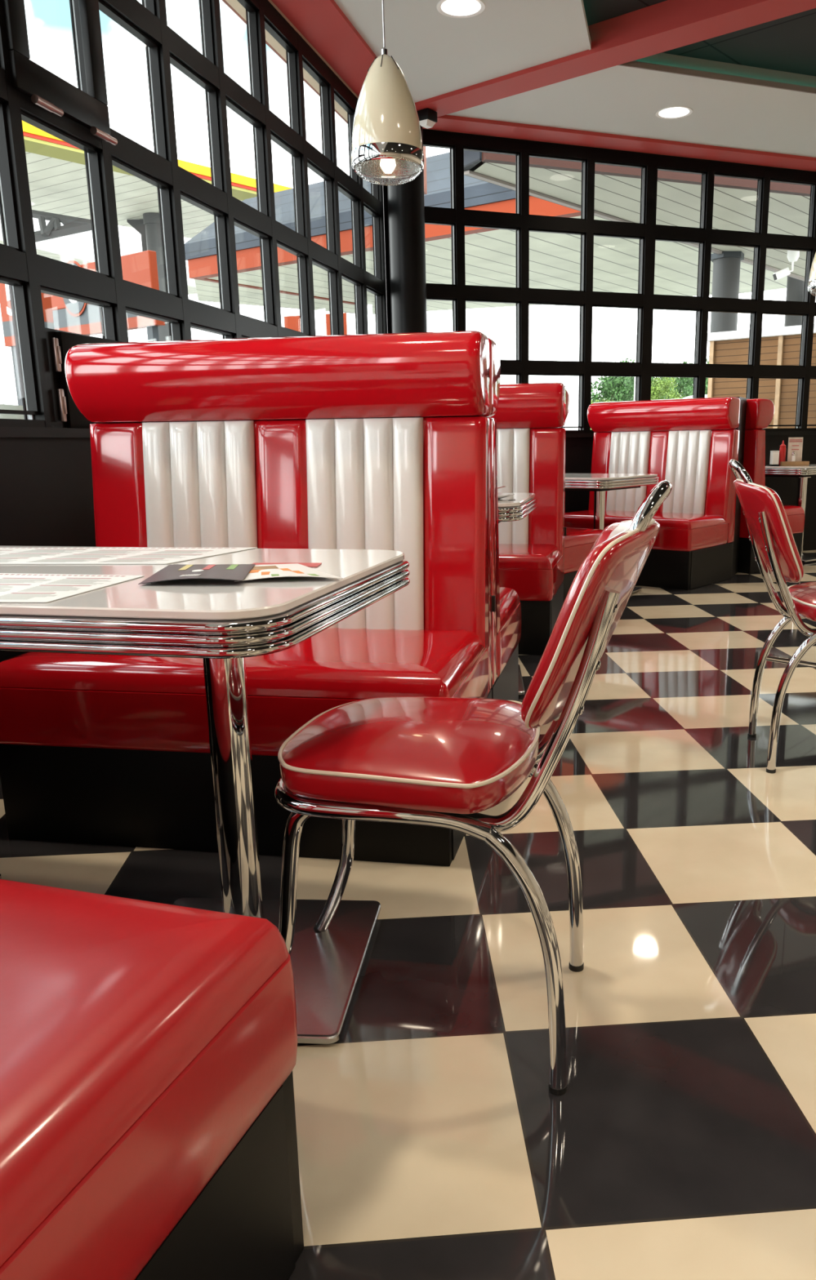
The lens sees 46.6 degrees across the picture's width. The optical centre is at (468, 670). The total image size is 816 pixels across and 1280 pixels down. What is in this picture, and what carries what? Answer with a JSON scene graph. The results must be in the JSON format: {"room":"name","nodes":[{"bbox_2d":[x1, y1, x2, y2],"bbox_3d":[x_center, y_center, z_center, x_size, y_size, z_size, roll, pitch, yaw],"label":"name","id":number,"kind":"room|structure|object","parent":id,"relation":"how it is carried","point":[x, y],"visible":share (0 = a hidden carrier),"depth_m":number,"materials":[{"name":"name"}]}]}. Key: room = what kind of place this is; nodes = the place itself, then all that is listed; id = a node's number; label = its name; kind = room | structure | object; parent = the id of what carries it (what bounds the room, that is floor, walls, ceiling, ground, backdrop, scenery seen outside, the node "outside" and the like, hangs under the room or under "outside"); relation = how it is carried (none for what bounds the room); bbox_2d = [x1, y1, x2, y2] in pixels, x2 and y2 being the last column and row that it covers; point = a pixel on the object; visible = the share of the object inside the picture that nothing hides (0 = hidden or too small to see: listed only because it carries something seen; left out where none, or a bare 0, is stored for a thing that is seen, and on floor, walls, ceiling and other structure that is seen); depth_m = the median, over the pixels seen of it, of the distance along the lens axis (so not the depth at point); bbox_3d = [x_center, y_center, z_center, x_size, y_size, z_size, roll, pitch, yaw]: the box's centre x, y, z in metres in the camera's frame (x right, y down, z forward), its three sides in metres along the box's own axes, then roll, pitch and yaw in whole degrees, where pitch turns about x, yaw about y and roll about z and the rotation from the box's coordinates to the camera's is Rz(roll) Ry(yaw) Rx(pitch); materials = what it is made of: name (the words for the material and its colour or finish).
{"room":"diner","nodes":[
{"label":"diner","id":0,"kind":"room"},
{"bbox_2d":[0,437,96,662],"bbox_3d":[-1.777,0.099,1.671,0.220,1.000,11.124,2,14,12],"label":"wall","id":1,"kind":"structure","parent":0,"point":[46,499],"depth_m":3.04,"materials":[{"name":"black paint"}]},
{"bbox_2d":[0,426,90,437],"bbox_3d":[-1.769,-0.401,1.547,0.250,0.030,11.125,2,14,12],"label":"trim","id":2,"kind":"structure","parent":1,"relation":"on","point":[5,432],"depth_m":2.97,"materials":[{"name":"black laminate"}]},
{"bbox_2d":[0,0,386,428],"bbox_3d":[-1.592,-1.548,1.884,0.108,2.037,9.895,2,14,12],"label":"window","id":3,"kind":"structure","parent":1,"relation":"in","point":[30,93],"depth_m":3.75,"materials":[{"name":"black metal"}]},
{"bbox_2d":[225,0,358,121],"bbox_3d":[-1.812,-2.510,1.044,0.220,0.234,11.124,2,14,12],"label":"wall","id":4,"kind":"structure","parent":0,"point":[234,4],"depth_m":5.13,"materials":[{"name":"beige paint"}]},
{"bbox_2d":[271,0,377,96],"bbox_3d":[-1.569,-2.407,1.017,0.275,0.053,11.125,2,14,12],"label":"trim","id":5,"kind":"structure","parent":4,"relation":"attached to","point":[323,24],"depth_m":4.97,"materials":[{"name":"red paint"}]},
{"bbox_2d":[0,550,815,1279],"bbox_3d":[1.410,0.330,2.928,9.481,0.120,12.527,-2,14,-4],"label":"floor","id":6,"kind":"structure","parent":0,"point":[433,1142],"depth_m":1.65,"materials":[{"name":"tile"}]},
{"bbox_2d":[0,879,303,1279],"bbox_3d":[-0.854,0.148,0.875,1.167,1.250,0.694,3,14,17],"label":"bench","id":7,"kind":"object","parent":6,"relation":"on","point":[148,1049],"visible":1,"depth_m":0.89,"materials":[{"name":"red leather"}]},
{"bbox_2d":[0,545,409,1044],"bbox_3d":[-0.863,0.182,1.796,1.409,0.755,0.750,2,14,12],"label":"table","id":8,"kind":"object","parent":6,"relation":"on","point":[222,623],"visible":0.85,"depth_m":1.60,"materials":[{"name":"white laminate"}]},
{"bbox_2d":[0,573,144,602],"bbox_3d":[-0.804,-0.130,1.469,0.488,0.001,0.324,2,14,10],"label":"menu","id":9,"kind":"object","parent":8,"relation":"on","point":[14,587],"visible":1,"depth_m":1.47,"materials":[{"name":"white paper"}]},
{"bbox_2d":[0,547,256,564],"bbox_3d":[-0.795,-0.229,1.881,0.674,0.001,0.288,1,14,7],"label":"menu","id":10,"kind":"object","parent":8,"relation":"on","point":[7,555],"visible":1,"depth_m":1.88,"materials":[{"name":"white paper"}]},
{"bbox_2d":[137,564,255,584],"bbox_3d":[-0.441,-0.164,1.564,0.168,0.010,0.266,-2,14,-4],"label":"flyer","id":11,"kind":"object","parent":8,"relation":"on","point":[218,571],"visible":1,"depth_m":1.55,"materials":[{"name":"grey paper"}]},
{"bbox_2d":[252,562,321,567],"bbox_3d":[-0.328,-0.188,1.685,0.131,0.001,0.053,1,14,6],"label":"flyer","id":12,"kind":"object","parent":8,"relation":"on","point":[306,564],"visible":0.71,"depth_m":1.70,"materials":[{"name":"red"}]},
{"bbox_2d":[234,563,342,582],"bbox_3d":[-0.294,-0.168,1.580,0.176,0.007,0.217,-2,14,-4],"label":"flyer","id":13,"kind":"object","parent":8,"relation":"on","point":[270,571],"visible":0.89,"depth_m":1.55,"materials":[{"name":"white paper"}]},
{"bbox_2d":[0,330,495,866],"bbox_3d":[-0.558,-0.240,2.475,1.170,1.250,0.694,2,14,10],"label":"bench","id":14,"kind":"object","parent":6,"relation":"on","point":[360,441],"visible":0.71,"depth_m":2.50,"materials":[{"name":"red leather"}]},
{"bbox_2d":[386,124,426,333],"bbox_3d":[-0.408,-2.160,6.588,0.246,3.060,0.246,-2,14,-4],"label":"column","id":15,"kind":"structure","parent":6,"relation":"on","point":[406,205],"depth_m":6.33,"materials":[{"name":"black metal"}]},
{"bbox_2d":[274,480,671,1095],"bbox_3d":[-0.024,0.156,1.540,0.664,0.912,0.447,2,14,11],"label":"chair","id":16,"kind":"object","parent":6,"relation":"on","point":[435,762],"visible":0.98,"depth_m":1.38,"materials":[{"name":"red leather"}]},
{"bbox_2d":[520,520,632,721],"bbox_3d":[0.186,-0.083,1.440,0.174,0.287,0.393,2,14,11],"label":"cushion","id":17,"kind":"object","parent":16,"relation":"on","point":[601,588],"depth_m":1.28,"materials":[{"name":"red leather"}]},
{"bbox_2d":[478,337,520,701],"bbox_3d":[-0.444,-0.401,3.140,1.170,1.250,0.694,2,14,10],"label":"bench","id":18,"kind":"object","parent":6,"relation":"on","point":[506,619],"visible":0.03,"depth_m":2.87,"materials":[{"name":"red leather"}]},
{"bbox_2d":[497,493,537,695],"bbox_3d":[-0.447,-0.326,3.889,1.409,0.755,0.750,1,14,9],"label":"table","id":19,"kind":"object","parent":6,"relation":"on","point":[524,504],"visible":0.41,"depth_m":3.47,"materials":[{"name":"silver metal"}]},
{"bbox_2d":[497,493,514,499],"bbox_3d":[0.057,-0.666,3.620,0.240,0.018,0.240,-2,14,-4],"label":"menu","id":20,"kind":"object","parent":19,"relation":"on","point":[500,495],"visible":0.21,"depth_m":3.58,"materials":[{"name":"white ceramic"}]},
{"bbox_2d":[497,498,515,502],"bbox_3d":[0.133,-0.625,3.482,0.032,0.006,0.180,6,15,25],"label":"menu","id":21,"kind":"object","parent":19,"relation":"on","point":[507,499],"visible":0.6,"depth_m":3.51,"materials":[{"name":"white paper"}]},
{"bbox_2d":[489,382,566,655],"bbox_3d":[-0.131,-0.770,4.659,1.170,1.250,0.694,2,14,10],"label":"bench","id":22,"kind":"object","parent":6,"relation":"on","point":[530,460],"visible":0.18,"depth_m":4.68,"materials":[{"name":"red leather"}]},
{"bbox_2d":[533,390,602,601],"bbox_3d":[0.169,-0.998,5.594,1.170,1.250,0.694,9,17,35],"label":"bench","id":23,"kind":"object","parent":6,"relation":"on","point":[578,542],"visible":0.02,"depth_m":5.27,"materials":[{"name":"red leather"}]},
{"bbox_2d":[564,473,657,593],"bbox_3d":[0.483,-0.927,6.340,1.409,0.755,0.750,9,17,36],"label":"table","id":24,"kind":"object","parent":6,"relation":"on","point":[598,483],"visible":0.37,"depth_m":5.85,"materials":[{"name":"silver metal"}]},
{"bbox_2d":[564,396,739,590],"bbox_3d":[1.224,-1.276,6.691,1.137,1.250,0.694,10,17,38],"label":"bench","id":25,"kind":"object","parent":6,"relation":"on","point":[673,440],"visible":0.84,"depth_m":6.59,"materials":[{"name":"red leather"}]},
{"bbox_2d":[711,396,746,576],"bbox_3d":[1.852,-1.316,6.818,0.353,1.252,0.327,-13,18,-41],"label":"divider panel","id":26,"kind":"object","parent":6,"relation":"on","point":[742,400],"visible":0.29,"depth_m":6.78,"materials":[{"name":"black laminate"}]},
{"bbox_2d":[737,398,804,573],"bbox_3d":[2.085,-1.444,7.340,0.694,1.250,0.812,-11,17,-37],"label":"bench","id":27,"kind":"object","parent":6,"relation":"on","point":[759,412],"visible":0.12,"depth_m":6.83,"materials":[{"name":"red leather"}]},
{"bbox_2d":[728,459,815,773],"bbox_3d":[1.105,-0.173,2.849,0.664,0.912,0.448,1,14,7],"label":"chair","id":28,"kind":"object","parent":6,"relation":"on","point":[774,548],"visible":1,"depth_m":2.73,"materials":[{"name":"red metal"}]},
{"bbox_2d":[741,479,803,577],"bbox_3d":[0.887,-0.423,2.817,0.174,0.287,0.393,1,14,7],"label":"cushion","id":29,"kind":"object","parent":28,"relation":"on","point":[774,548],"depth_m":2.68,"materials":[{"name":"red leather"}]},
{"bbox_2d":[764,464,815,562],"bbox_3d":[2.712,-1.299,7.764,0.750,0.755,0.560,-11,17,-37],"label":"table","id":30,"kind":"object","parent":6,"relation":"on","point":[802,473],"visible":0.56,"depth_m":7.52,"materials":[{"name":"silver metal"}]},
{"bbox_2d":[768,450,778,466],"bbox_3d":[2.463,-1.707,7.602,0.060,0.120,0.080,-1,13,0],"label":"napkin dispenser","id":31,"kind":"object","parent":30,"relation":"on","point":[774,455],"visible":1,"depth_m":7.57,"materials":[{"name":"silver metal"}]},
{"bbox_2d":[779,461,808,466],"bbox_3d":[2.618,-1.666,7.606,0.220,0.035,0.100,-1,13,0],"label":"condiment caddy","id":32,"kind":"object","parent":30,"relation":"on","point":[781,463],"visible":0.9,"depth_m":7.56,"materials":[{"name":"brown wood"}]},
{"bbox_2d":[777,440,785,466],"bbox_3d":[2.525,-1.747,7.593,0.052,0.200,0.052,-2,14,-4],"label":"ketchup bottle","id":33,"kind":"object","parent":32,"relation":"in","point":[782,447],"visible":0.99,"depth_m":7.57,"materials":[{"name":"red plastic"}]},
{"bbox_2d":[790,451,795,461],"bbox_3d":[2.605,-1.701,7.571,0.036,0.104,0.036,-2,14,-4],"label":"glass shaker","id":34,"kind":"object","parent":32,"relation":"on","point":[793,454],"visible":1,"depth_m":7.56,"materials":[{"name":"glass"}]},
{"bbox_2d":[786,437,802,461],"bbox_3d":[2.625,-1.763,7.590,0.116,0.215,0.006,-1,13,0],"label":"menu card","id":35,"kind":"object","parent":32,"relation":"in","point":[794,444],"visible":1,"depth_m":7.58,"materials":[{"name":"paper"}]},
{"bbox_2d":[333,0,815,157],"bbox_3d":[1.661,-2.643,1.766,12.401,0.030,9.886,-6,14,-20],"label":"ceiling","id":36,"kind":"structure","parent":0,"point":[617,100],"depth_m":5.76,"materials":[{"name":"white paint"}]},
{"bbox_2d":[351,0,423,185],"bbox_3d":[-0.290,-2.311,3.179,0.255,1.223,0.255,-2,14,-4],"label":"pendant lamp","id":37,"kind":"object","parent":36,"relation":"hanging from","point":[387,139],"visible":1,"depth_m":3.19,"materials":[{"name":"beige metal"}]},
{"bbox_2d":[435,0,484,17],"bbox_3d":[-0.039,-3.308,4.705,0.244,0.004,0.244,-2,14,-4],"label":"recessed light","id":38,"kind":"object","parent":36,"relation":"in","point":[450,8],"visible":1,"depth_m":4.71,"materials":[{"name":"white paint"}]},
{"bbox_2d":[440,0,479,15],"bbox_3d":[-0.039,-3.308,4.705,0.198,0.002,0.198,-2,14,-4],"label":"diffuser","id":39,"kind":"object","parent":38,"relation":"attached to","point":[448,7],"depth_m":4.71,"materials":[{"name":"white plastic"}]},
{"bbox_2d":[577,0,591,49],"bbox_3d":[-0.352,-2.294,0.427,0.012,0.038,10.443,2,14,12],"label":"trim","id":40,"kind":"structure","parent":36,"relation":"attached to","point":[580,2],"depth_m":4.92,"materials":[{"name":"white paint"}]},
{"bbox_2d":[414,0,815,117],"bbox_3d":[2.001,-3.303,4.342,6.507,0.152,0.239,10,17,37],"label":"ceiling beam","id":41,"kind":"structure","parent":36,"relation":"attached to","point":[668,24],"depth_m":5.10,"materials":[{"name":"red paint"}]},
{"bbox_2d":[654,106,692,119],"bbox_3d":[1.362,-3.701,6.261,0.244,0.004,0.244,-2,14,-4],"label":"recessed light","id":42,"kind":"object","parent":36,"relation":"in","point":[673,112],"visible":1,"depth_m":6.25,"materials":[{"name":"white paint"}]},
{"bbox_2d":[658,107,688,117],"bbox_3d":[1.362,-3.701,6.261,0.198,0.002,0.198,-2,14,-4],"label":"diffuser","id":43,"kind":"object","parent":42,"relation":"attached to","point":[664,112],"depth_m":6.25,"materials":[{"name":"white plastic"}]},
{"bbox_2d":[618,60,815,93],"bbox_3d":[3.383,-3.776,6.393,5.747,0.032,0.012,-6,14,-20],"label":"trim","id":44,"kind":"structure","parent":36,"relation":"attached to","point":[637,64],"depth_m":5.69,"materials":[{"name":"brown"}]},
{"bbox_2d":[428,128,810,171],"bbox_3d":[2.457,-4.133,7.563,6.590,0.234,0.220,-6,14,-20],"label":"wall","id":45,"kind":"structure","parent":0,"point":[428,129],"depth_m":6.98,"materials":[{"name":"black paint"}]},
{"bbox_2d":[416,108,436,128],"bbox_3d":[-0.280,-3.570,6.115,0.120,0.090,0.100,9,16,34],"label":"sensor box","id":46,"kind":"object","parent":45,"relation":"attached to","point":[427,117],"visible":0.79,"depth_m":6.08,"materials":[{"name":"black plastic"}]},
{"bbox_2d":[422,115,815,171],"bbox_3d":[2.541,-3.990,7.377,6.590,0.053,0.240,-6,14,-20],"label":"trim","id":47,"kind":"structure","parent":45,"relation":"attached to","point":[445,122],"depth_m":6.80,"materials":[{"name":"red paint"}]},
{"bbox_2d":[564,434,815,551],"bbox_3d":[2.492,-1.524,8.189,6.590,1.000,0.220,-6,14,-20],"label":"wall","id":48,"kind":"structure","parent":0,"point":[578,451],"depth_m":8.07,"materials":[{"name":"black"}]},
{"bbox_2d":[382,128,815,433],"bbox_3d":[2.376,-3.005,7.731,6.358,2.037,0.063,-6,14,-20],"label":"window","id":49,"kind":"structure","parent":48,"relation":"in","point":[646,231],"depth_m":7.24,"materials":[{"name":"black metal"}]},
{"bbox_2d":[564,431,815,437],"bbox_3d":[2.491,-2.022,8.056,6.590,0.030,0.250,-6,14,-20],"label":"trim","id":50,"kind":"structure","parent":48,"relation":"on","point":[771,433],"depth_m":7.96,"materials":[{"name":"black laminate"}]},
{"bbox_2d":[582,0,815,75],"bbox_3d":[1.367,-2.865,2.161,9.481,0.050,12.527,-2,14,-4],"label":"ceiling","id":51,"kind":"structure","parent":0,"point":[787,43],"depth_m":5.46,"materials":[{"name":"green paint"}]},
{"bbox_2d":[634,53,815,87],"bbox_3d":[3.361,-3.847,6.433,5.747,0.087,0.012,-6,14,-20],"label":"trim","id":52,"kind":"structure","parent":51,"relation":"attached to","point":[664,59],"depth_m":5.77,"materials":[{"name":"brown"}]},
{"bbox_2d":[807,252,815,296],"bbox_3d":[2.138,-2.850,5.458,0.255,1.304,0.255,-2,14,-4],"label":"pendant lamp","id":53,"kind":"object","parent":51,"relation":"hanging from","point":[811,281],"visible":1,"depth_m":5.56,"materials":[{"name":"white"}]},
{"label":"outside","id":54,"kind":"structure","parent":0,"visible":0},
{"bbox_2d":[222,0,426,194],"bbox_3d":[-1.545,-4.143,4.761,0.080,0.800,10.500,2,14,12],"label":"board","id":55,"kind":"object","parent":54,"point":[224,1],"visible":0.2,"depth_m":6.94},
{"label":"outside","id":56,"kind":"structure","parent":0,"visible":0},
{"bbox_3d":[6.305,-9.816,45.638,160.000,0.180,150.000,-2,14,-4],"label":"ground","id":57,"kind":"structure","parent":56,"visible":0},
{"bbox_2d":[0,283,22,405],"label":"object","id":58,"kind":"object","parent":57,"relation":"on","point":[7,321],"depth_m":11.19,"materials":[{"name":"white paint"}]},
{"bbox_2d":[0,404,24,419],"bbox_3d":[-4.650,-1.931,9.774,1.800,1.520,4.100,6,15,25],"label":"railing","id":59,"kind":"object","parent":57,"relation":"on","point":[2,406],"visible":0.02,"depth_m":8.64,"materials":[{"name":"white metal"}]},
{"bbox_2d":[40,292,54,328],"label":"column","id":60,"kind":"structure","parent":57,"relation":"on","point":[46,298],"depth_m":11.27,"materials":[{"name":"brown paint"}]},
{"bbox_2d":[50,294,102,335],"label":"sign","id":61,"kind":"object","parent":57,"relation":"on","point":[68,315],"depth_m":13.27,"materials":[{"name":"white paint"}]},
{"bbox_2d":[66,260,95,271],"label":"sign","id":62,"kind":"object","parent":57,"relation":"on","point":[91,266],"depth_m":12.91,"materials":[{"name":"brown paint"}]},
{"bbox_2d":[126,218,146,251],"bbox_3d":[-9.822,-9.635,28.909,0.520,7.704,0.140,-2,14,-4],"label":"support post","id":63,"kind":"object","parent":57,"relation":"on","point":[138,224],"visible":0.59,"depth_m":28.03,"materials":[{"name":"grey metal"}]},
{"bbox_2d":[120,249,159,290],"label":"sign","id":64,"kind":"object","parent":57,"relation":"on","point":[140,268],"depth_m":12.24,"materials":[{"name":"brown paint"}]},
{"bbox_2d":[125,312,164,341],"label":"sign","id":65,"kind":"object","parent":57,"relation":"on","point":[134,322],"depth_m":12.43,"materials":[{"name":"brown paint"}]},
{"bbox_2d":[142,212,169,341],"bbox_3d":[-9.137,-9.539,28.429,0.607,7.724,0.607,-2,14,-4],"label":"column","id":66,"kind":"structure","parent":57,"relation":"on","point":[151,220],"depth_m":27.51,"materials":[{"name":"grey paint"}]},
{"bbox_2d":[22,120,292,238],"bbox_3d":[-7.351,-13.594,27.986,6.132,0.360,22.369,10,17,38],"label":"canopy","id":67,"kind":"object","parent":66,"relation":"on","point":[55,167],"visible":0.13,"depth_m":24.73,"materials":[{"name":"yellow"}]},
{"bbox_2d":[284,312,495,342],"bbox_3d":[-4.254,-13.640,46.399,10.808,7.179,3.080,3,14,17],"label":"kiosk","id":68,"kind":"object","parent":57,"relation":"on","point":[292,322],"visible":0.14,"depth_m":45.21,"materials":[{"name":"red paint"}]},
{"bbox_2d":[184,152,804,326],"bbox_3d":[1.248,-6.572,19.639,14.511,5.783,9.315,9,16,34],"label":"canopy","id":69,"kind":"object","parent":57,"relation":"on","point":[489,253],"visible":0.16,"depth_m":17.34,"materials":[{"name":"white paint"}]},
{"bbox_2d":[590,398,613,430],"bbox_3d":[3.837,-6.642,27.268,1.162,2.349,1.166,-2,14,-4],"label":"tree","id":70,"kind":"object","parent":57,"relation":"on","point":[606,401],"visible":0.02,"depth_m":27.16,"materials":[{"name":"green plant"}]},
{"bbox_2d":[591,361,633,402],"bbox_3d":[7.662,-13.656,50.207,3.388,5.178,3.192,-2,14,-4],"label":"tree","id":71,"kind":"object","parent":57,"relation":"on","point":[616,392],"visible":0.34,"depth_m":49.56,"materials":[{"name":"green plant"}]},
{"bbox_2d":[600,355,634,400],"bbox_3d":[10.249,-16.667,60.227,3.863,6.287,4.156,-2,14,-4],"label":"tree","id":72,"kind":"object","parent":57,"relation":"on","point":[623,357],"visible":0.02,"depth_m":58.34,"materials":[{"name":"green plant"}]},
{"bbox_2d":[633,333,636,400],"bbox_3d":[6.394,-10.193,36.065,0.200,5.020,0.200,-2,14,-4],"label":"post","id":73,"kind":"object","parent":57,"relation":"on","point":[636,334],"visible":0.1,"depth_m":35.80,"materials":[{"name":"white paint"}]},
{"bbox_2d":[622,361,675,400],"bbox_3d":[7.983,-11.399,42.123,2.475,4.556,2.407,-2,14,-4],"label":"tree","id":74,"kind":"object","parent":57,"relation":"on","point":[630,381],"visible":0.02,"depth_m":41.56,"materials":[{"name":"green plant"}]},
{"bbox_2d":[649,377,684,399],"bbox_3d":[5.925,-7.539,29.201,1.446,3.135,1.466,-2,14,-4],"label":"tree","id":75,"kind":"object","parent":57,"relation":"on","point":[655,390],"visible":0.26,"depth_m":28.65,"materials":[{"name":"green plant"}]},
{"bbox_2d":[664,360,693,399],"bbox_3d":[11.516,-14.351,52.244,3.143,5.476,3.208,-2,14,-4],"label":"tree","id":76,"kind":"object","parent":57,"relation":"on","point":[686,388],"visible":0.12,"depth_m":51.69,"materials":[{"name":"green plant"}]},
{"bbox_2d":[676,355,708,396],"bbox_3d":[15.010,-17.288,62.182,3.851,6.456,3.876,-2,14,-4],"label":"tree","id":77,"kind":"object","parent":57,"relation":"on","point":[706,379],"visible":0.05,"depth_m":60.86,"materials":[{"name":"green plant"}]},
{"bbox_2d":[682,394,706,398],"bbox_3d":[9.251,-8.324,33.260,4.820,2.620,2.220,0,14,1],"label":"truck","id":78,"kind":"object","parent":57,"relation":"on","point":[705,395],"visible":0.02,"depth_m":32.68,"materials":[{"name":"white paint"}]},
{"bbox_2d":[708,251,743,346],"bbox_3d":[3.358,-3.701,12.579,0.453,3.440,0.392,-2,14,-4],"label":"porch column","id":79,"kind":"structure","parent":57,"relation":"on","point":[726,265],"depth_m":12.14,"materials":[{"name":"grey paint"}]},
{"bbox_2d":[448,148,809,281],"bbox_3d":[8.171,-6.478,15.275,3.420,0.625,22.053,11,18,39],"label":"canopy","id":80,"kind":"structure","parent":79,"relation":"on","point":[616,188],"depth_m":9.24,"materials":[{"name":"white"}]},
{"bbox_2d":[772,249,799,280],"bbox_3d":[4.016,-5.133,11.933,0.314,0.370,0.148,-2,14,-4],"label":"security camera","id":81,"kind":"object","parent":80,"relation":"attached to","point":[792,255],"visible":0.91,"depth_m":11.91,"materials":[{"name":"white paint"}]},
{"bbox_2d":[706,324,815,428],"bbox_3d":[3.984,-2.786,11.029,2.620,2.368,0.200,9,17,36],"label":"building","id":82,"kind":"structure","parent":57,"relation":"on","point":[780,345],"depth_m":11.15,"materials":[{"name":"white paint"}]},
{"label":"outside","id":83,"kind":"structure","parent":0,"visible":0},
{"bbox_2d":[31,209,91,242],"bbox_3d":[-10.744,-11.967,25.177,2.426,0.836,0.514,3,14,17],"label":"roof truss","id":84,"kind":"object","parent":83,"point":[72,224],"visible":0.84,"depth_m":25.19,"materials":[{"name":"grey metal"}]},
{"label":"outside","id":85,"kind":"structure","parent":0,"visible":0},
{"bbox_2d":[0,139,196,294],"bbox_3d":[-15.100,-15.874,32.423,7.000,4.200,12.155,4,14,20],"label":"canopy","id":86,"kind":"object","parent":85,"point":[78,247],"visible":0.02,"depth_m":30.30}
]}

